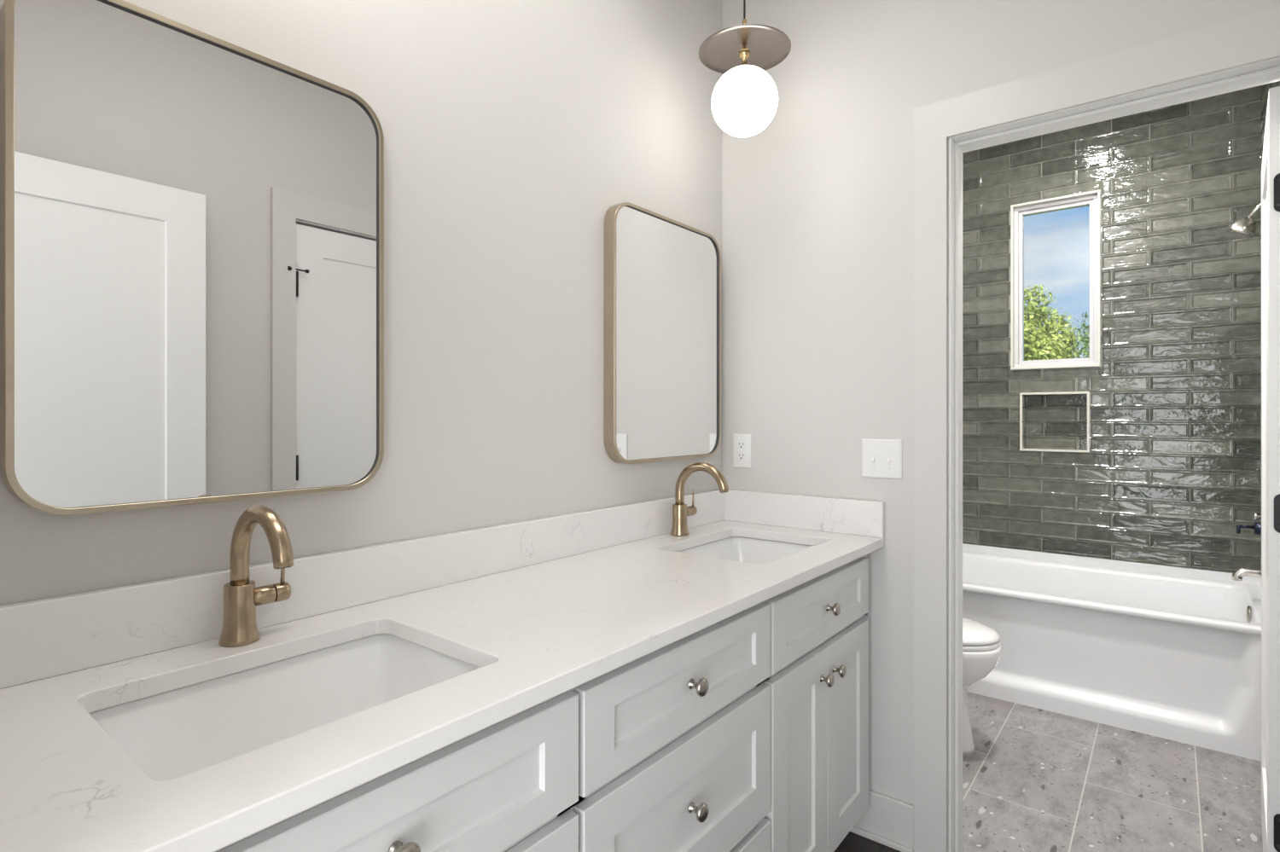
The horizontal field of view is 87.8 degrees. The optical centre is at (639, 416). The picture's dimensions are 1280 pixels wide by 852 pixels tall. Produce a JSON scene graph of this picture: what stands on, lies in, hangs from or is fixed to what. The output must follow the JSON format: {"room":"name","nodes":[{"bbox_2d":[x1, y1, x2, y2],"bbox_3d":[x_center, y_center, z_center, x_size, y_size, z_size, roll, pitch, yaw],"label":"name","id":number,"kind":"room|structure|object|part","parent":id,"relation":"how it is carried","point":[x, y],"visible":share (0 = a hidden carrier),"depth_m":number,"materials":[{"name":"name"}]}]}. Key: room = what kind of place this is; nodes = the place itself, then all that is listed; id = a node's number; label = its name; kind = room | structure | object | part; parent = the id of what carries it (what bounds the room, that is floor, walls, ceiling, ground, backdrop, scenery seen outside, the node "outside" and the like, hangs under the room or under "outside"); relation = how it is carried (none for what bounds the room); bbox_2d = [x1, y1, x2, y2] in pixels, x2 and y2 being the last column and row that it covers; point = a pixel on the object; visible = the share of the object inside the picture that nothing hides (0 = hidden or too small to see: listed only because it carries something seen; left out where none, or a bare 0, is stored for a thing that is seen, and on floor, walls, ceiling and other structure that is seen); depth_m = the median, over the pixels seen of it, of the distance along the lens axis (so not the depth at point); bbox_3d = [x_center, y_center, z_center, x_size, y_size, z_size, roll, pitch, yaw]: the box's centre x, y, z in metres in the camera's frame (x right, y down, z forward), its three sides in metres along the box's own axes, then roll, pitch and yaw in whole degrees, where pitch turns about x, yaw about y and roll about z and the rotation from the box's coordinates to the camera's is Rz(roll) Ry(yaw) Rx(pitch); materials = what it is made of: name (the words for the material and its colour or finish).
{"room":"bathroom","nodes":[
{"label":"bathroom","id":0,"kind":"room"},
{"bbox_2d":[0,0,721,606],"bbox_3d":[-0.141,-0.135,1.908,0.140,2.800,5.800,0,0,39],"label":"wall","id":1,"kind":"structure","parent":0,"point":[512,130],"depth_m":1.51,"materials":[{"name":"paint"}]},
{"bbox_2d":[0,0,383,515],"bbox_3d":[-0.677,-0.234,1.090,0.038,0.742,0.536,0,0,39],"label":"wall mirror","id":2,"kind":"object","parent":1,"relation":"attached to","point":[192,219],"visible":1,"depth_m":1.03,"materials":[{"name":"metal"}]},
{"bbox_2d":[0,489,723,689],"bbox_3d":[-0.319,0.308,1.554,0.020,0.106,1.932,0,0,39],"label":"backsplash","id":3,"kind":"structure","parent":1,"relation":"attached to","point":[49,637],"depth_m":1.18,"materials":[{"name":"white stone"}]},
{"bbox_2d":[604,202,721,464],"bbox_3d":[0.087,-0.234,2.049,0.038,0.736,0.553,0,0,39],"label":"wall mirror","id":4,"kind":"object","parent":1,"relation":"attached to","point":[662,274],"visible":1,"depth_m":1.99,"materials":[{"name":"metal"}]},
{"bbox_2d":[721,0,1279,851],"bbox_3d":[0.932,-0.135,1.899,1.549,2.800,0.125,0,0,39],"label":"wall","id":5,"kind":"structure","parent":0,"point":[817,204],"depth_m":2.03,"materials":[{"name":"paint"}]},
{"bbox_2d":[733,434,750,468],"bbox_3d":[0.348,0.119,2.280,0.070,0.116,0.007,0,0,39],"label":"wall outlet","id":6,"kind":"object","parent":5,"relation":"attached to","point":[741,443],"visible":1,"depth_m":2.28,"materials":[{"name":"white plastic"}]},
{"bbox_2d":[737,441,745,460],"bbox_3d":[0.347,0.119,2.278,0.033,0.067,0.002,0,0,39],"label":"receptacle","id":7,"kind":"object","parent":6,"relation":"attached to","point":[741,445],"depth_m":2.28,"materials":[{"name":"white plastic"}]},
{"bbox_2d":[849,790,913,851],"bbox_3d":[0.715,1.196,1.977,0.192,0.138,0.024,0,0,39],"label":"baseboard","id":8,"kind":"structure","parent":5,"relation":"attached to","point":[888,822],"depth_m":1.96,"materials":[{"name":"paint"}]},
{"bbox_2d":[861,438,901,479],"bbox_3d":[0.717,0.127,1.980,0.118,0.116,0.016,0,0,39],"label":"light switch","id":9,"kind":"object","parent":5,"relation":"attached to","point":[881,458],"visible":1,"depth_m":1.98,"materials":[{"name":"white plastic"}]},
{"bbox_2d":[913,6,1279,851],"bbox_3d":[1.143,0.190,1.640,0.896,2.150,0.018,0,0,39],"label":"trim","id":10,"kind":"structure","parent":5,"relation":"attached to","point":[1253,38],"depth_m":1.87,"materials":[{"name":"paint"}]},
{"bbox_2d":[948,57,1279,851],"bbox_3d":[1.186,0.240,1.697,0.712,2.050,0.137,0,0,39],"label":"trim","id":11,"kind":"structure","parent":5,"relation":"attached to","point":[1266,72],"depth_m":1.87,"materials":[{"name":"white paint"}]},
{"bbox_2d":[1261,86,1279,851],"bbox_3d":[1.723,0.245,1.793,0.060,2.020,0.719,0,0,42],"label":"door","id":12,"kind":"structure","parent":5,"relation":"in","point":[1271,158],"depth_m":1.55,"materials":[{"name":"paint"}]},
{"bbox_2d":[833,692,1262,851],"bbox_3d":[1.165,1.315,0.867,3.200,0.100,5.800,0,0,39],"label":"floor","id":13,"kind":"structure","parent":0,"point":[1035,780],"depth_m":2.24,"materials":[{"name":"grey tile"}]},
{"bbox_2d":[215,689,578,851],"bbox_3d":[-0.476,0.827,0.919,0.562,0.876,0.618,0,0,39],"label":"vanity cabinet","id":14,"kind":"object","parent":13,"relation":"on","point":[511,785],"visible":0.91,"depth_m":0.85,"materials":[{"name":"paint"}]},
{"bbox_3d":[-0.268,0.497,0.753,0.032,0.033,0.033,0,0,39],"label":"knob","id":15,"kind":"part","parent":14,"relation":"part of","materials":[{"name":"silver metal"}]},
{"bbox_2d":[0,489,884,851],"bbox_3d":[-0.100,0.322,1.393,0.564,0.134,1.952,0,0,39],"label":"countertop","id":16,"kind":"structure","parent":14,"relation":"on","point":[544,608],"depth_m":1.02,"materials":[{"name":"white stone"}]},
{"bbox_2d":[218,505,293,647],"bbox_3d":[-0.572,0.248,1.039,0.199,0.224,0.102,0,0,39],"label":"faucet","id":17,"kind":"object","parent":16,"relation":"on","point":[241,598],"visible":1,"depth_m":1.05,"materials":[{"name":"brown metal"}]},
{"bbox_3d":[-0.580,0.204,1.017,0.184,0.136,0.027,0,0,39],"label":"spout","id":18,"kind":"part","parent":17,"relation":"part of","materials":[{"name":"brown metal"}]},
{"bbox_3d":[-0.602,0.267,1.115,0.030,0.085,0.022,0,0,39],"label":"lever","id":19,"kind":"part","parent":17,"relation":"part of","materials":[{"name":"brown metal"}]},
{"bbox_2d":[88,634,479,780],"bbox_3d":[-0.466,0.466,0.923,0.378,0.151,0.480,0,0,39],"label":"undermount sink","id":20,"kind":"object","parent":16,"relation":"in","point":[181,732],"visible":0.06,"depth_m":1.02,"materials":[{"name":"ceramic"}]},
{"bbox_2d":[670,462,728,536],"bbox_3d":[0.190,0.248,1.995,0.199,0.224,0.102,0,0,39],"label":"faucet","id":21,"kind":"object","parent":16,"relation":"on","point":[680,510],"visible":1,"depth_m":2.00,"materials":[{"name":"brown metal"}]},
{"bbox_3d":[0.160,0.267,2.070,0.030,0.085,0.022,0,0,39],"label":"lever","id":22,"kind":"part","parent":21,"relation":"part of","materials":[{"name":"brown metal"}]},
{"bbox_3d":[0.182,0.204,1.973,0.184,0.136,0.027,0,0,39],"label":"spout","id":23,"kind":"part","parent":21,"relation":"part of","materials":[{"name":"brown metal"}]},
{"bbox_2d":[677,536,814,564],"bbox_3d":[0.301,0.466,1.885,0.378,0.151,0.480,0,0,39],"label":"undermount sink","id":24,"kind":"object","parent":16,"relation":"in","point":[736,549],"visible":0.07,"depth_m":2.08,"materials":[{"name":"ceramic"}]},
{"bbox_3d":[-0.193,0.876,0.888,0.020,0.552,0.302,0,0,39],"label":"door","id":25,"kind":"part","parent":14,"relation":"part of","materials":[{"name":"paint"}]},
{"bbox_2d":[571,602,770,851],"bbox_3d":[-0.092,0.827,1.400,0.562,0.876,0.611,0,0,39],"label":"base cabinet","id":26,"kind":"object","parent":13,"relation":"on","point":[674,740],"visible":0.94,"depth_m":1.22,"materials":[{"name":"paint"}]},
{"bbox_3d":[0.095,0.740,1.250,0.020,0.280,0.601,0,0,39],"label":"drawer","id":27,"kind":"part","parent":26,"relation":"part of","materials":[{"name":"paint"}]},
{"bbox_3d":[0.107,0.727,1.225,0.032,0.033,0.033,0,0,39],"label":"knob","id":28,"kind":"part","parent":26,"relation":"part of","materials":[{"name":"silver metal"}]},
{"bbox_3d":[0.107,0.497,1.225,0.032,0.033,0.033,0,0,39],"label":"knob","id":29,"kind":"part","parent":26,"relation":"part of","materials":[{"name":"silver metal"}]},
{"bbox_3d":[0.095,1.030,1.250,0.020,0.260,0.601,0,0,39],"label":"drawer","id":30,"kind":"part","parent":26,"relation":"part of","materials":[{"name":"paint"}]},
{"bbox_2d":[762,554,868,851],"bbox_3d":[0.304,0.827,1.897,0.562,0.876,0.657,0,0,39],"label":"vanity cabinet","id":31,"kind":"object","parent":13,"relation":"on","point":[818,680],"visible":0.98,"depth_m":1.69,"materials":[{"name":"paint"}]},
{"bbox_3d":[0.384,0.876,1.612,0.020,0.552,0.302,0,0,39],"label":"door","id":32,"kind":"part","parent":31,"relation":"part of","materials":[{"name":"paint"}]},
{"bbox_3d":[0.478,0.498,1.731,0.020,0.161,0.606,0,0,39],"label":"drawer","id":33,"kind":"part","parent":31,"relation":"part of","materials":[{"name":"paint"}]},
{"bbox_3d":[0.473,0.668,1.684,0.032,0.033,0.033,0,0,39],"label":"knob","id":34,"kind":"part","parent":31,"relation":"part of","materials":[{"name":"silver metal"}]},
{"bbox_3d":[0.498,0.497,1.715,0.032,0.033,0.033,0,0,39],"label":"knob","id":35,"kind":"part","parent":31,"relation":"part of","materials":[{"name":"silver metal"}]},
{"bbox_3d":[0.523,0.668,1.747,0.032,0.033,0.033,0,0,39],"label":"knob","id":36,"kind":"part","parent":31,"relation":"part of","materials":[{"name":"silver metal"}]},
{"bbox_3d":[0.573,0.876,1.850,0.020,0.552,0.302,0,0,39],"label":"door","id":37,"kind":"part","parent":31,"relation":"part of","materials":[{"name":"paint"}]},
{"bbox_2d":[962,617,1001,756],"bbox_3d":[1.045,0.877,2.670,0.722,0.775,0.408,0,0,39],"label":"toilet","id":38,"kind":"object","parent":13,"relation":"on","point":[981,647],"visible":0.17,"depth_m":2.43,"materials":[{"name":"ceramic"}]},
{"bbox_3d":[1.126,0.841,2.605,0.502,0.020,0.360,0,0,39],"label":"seat","id":39,"kind":"part","parent":38,"relation":"part of","materials":[{"name":"plastic"}]},
{"bbox_3d":[1.122,0.809,2.608,0.512,0.042,0.362,0,0,39],"label":"lid","id":40,"kind":"part","parent":38,"relation":"part of","materials":[{"name":"ceramic"}]},
{"bbox_2d":[962,543,1261,762],"bbox_3d":[1.970,0.998,3.190,1.554,0.534,0.838,0,0,39],"label":"bathtub","id":41,"kind":"object","parent":13,"relation":"on","point":[1173,654],"visible":0.66,"depth_m":2.81,"materials":[{"name":"ceramic"}]},
{"bbox_2d":[962,85,1261,573],"bbox_3d":[2.283,-0.135,3.582,1.564,2.800,0.160,0,0,39],"label":"wall","id":42,"kind":"structure","parent":0,"point":[1170,472],"depth_m":3.33,"materials":[{"name":"green tile"}]},
{"bbox_2d":[1019,391,1089,453],"bbox_3d":[2.203,0.031,3.543,0.316,0.316,0.009,0,0,39],"label":"trim","id":43,"kind":"structure","parent":42,"relation":"attached to","point":[1068,392],"depth_m":3.53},
{"bbox_2d":[1010,189,1100,370],"bbox_3d":[2.233,-0.709,3.581,0.407,0.907,0.104,0,0,39],"label":"window","id":44,"kind":"structure","parent":42,"relation":"in","point":[1092,199],"depth_m":3.59,"materials":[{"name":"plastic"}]},
{"bbox_3d":[1.157,-1.595,0.969,3.340,0.120,5.950,0,0,39],"label":"ceiling","id":45,"kind":"structure","parent":0,"visible":0},
{"bbox_2d":[698,0,791,137],"bbox_3d":[0.297,-1.167,1.891,0.259,0.734,0.259,0,0,-34],"label":"pendant light","id":46,"kind":"object","parent":45,"relation":"hanging from","point":[745,98],"visible":1,"depth_m":1.85,"materials":[{"name":"white glass"}]},
{"bbox_3d":[0.297,-1.094,1.891,0.013,0.068,0.013,0,0,39],"label":"stem","id":47,"kind":"part","parent":46,"relation":"part of","materials":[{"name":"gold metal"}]},
{"bbox_3d":[0.297,-1.316,1.891,0.006,0.378,0.005,0,0,39],"label":"cord","id":48,"kind":"part","parent":46,"relation":"part of","materials":[{"name":"silver metal"}]},
{"bbox_3d":[0.297,-0.892,1.891,0.187,0.184,0.187,0,0,39],"label":"globe","id":49,"kind":"part","parent":46,"relation":"part of"},
{"bbox_3d":[0.297,-1.048,1.891,0.260,0.024,0.260,0,0,39],"label":"lamp shade","id":50,"kind":"part","parent":46,"relation":"part of","materials":[{"name":"metal"}]},
{"bbox_3d":[2.316,-0.135,2.268,0.125,2.800,2.174,0,0,39],"label":"wall","id":51,"kind":"structure","parent":0,"visible":0},
{"bbox_2d":[1226,202,1261,238],"bbox_3d":[2.521,-0.825,2.753,0.146,0.175,0.095,0,0,39],"label":"shower fixture","id":52,"kind":"object","parent":51,"relation":"attached to","point":[1245,227],"visible":0.73,"depth_m":2.74,"materials":[{"name":"silver metal"}]},
{"bbox_3d":[2.544,-0.854,2.735,0.079,0.079,0.017,0,0,39],"label":"shower arm","id":53,"kind":"part","parent":52,"relation":"part of","materials":[{"name":"silver metal"}]},
{"bbox_2d":[1231,568,1261,581],"bbox_3d":[2.528,0.651,2.748,0.128,0.068,0.060,0,0,39],"label":"tub spout","id":54,"kind":"object","parent":51,"relation":"attached to","point":[1237,575],"visible":0.78,"depth_m":2.75,"materials":[{"name":"silver metal"}]},
{"bbox_2d":[1236,512,1261,535],"bbox_3d":[2.534,0.465,2.743,0.112,0.160,0.160,0,0,39],"label":"shower valve","id":55,"kind":"object","parent":51,"relation":"attached to","point":[1257,526],"visible":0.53,"depth_m":2.73,"materials":[{"name":"silver metal"}]},
{"bbox_3d":[2.512,0.471,2.760,0.056,0.036,0.013,0,0,39],"label":"lever","id":56,"kind":"part","parent":55,"relation":"part of","materials":[{"name":"metal"}]},
{"bbox_2d":[1260,81,1279,570],"bbox_3d":[2.578,-0.402,2.709,0.014,2.266,0.842,0,0,39],"label":"trim","id":57,"kind":"structure","parent":51,"relation":"attached to","point":[1264,88],"depth_m":3.02,"materials":[{"name":"white paint"}]},
{"label":"outside","id":58,"kind":"structure","parent":0,"visible":0},
{"bbox_3d":[19.794,4.315,26.811,60.000,0.100,57.400,0,0,39],"label":"ground","id":59,"kind":"structure","parent":58,"visible":0},
{"bbox_2d":[1024,284,1082,360],"bbox_3d":[8.240,0.737,14.009,2.867,7.076,2.222,0,0,-18],"label":"leafy tree","id":60,"kind":"object","parent":59,"relation":"on","point":[1043,346],"visible":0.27,"depth_m":13.89,"materials":[{"name":"green plant"}]},
{"bbox_2d":[1065,310,1089,358],"bbox_3d":[11.880,0.247,15.103,3.630,8.057,2.872,0,0,39],"label":"leafy tree","id":61,"kind":"object","parent":59,"relation":"on","point":[1084,350],"visible":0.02,"depth_m":15.77,"materials":[{"name":"green plant"}]}
]}

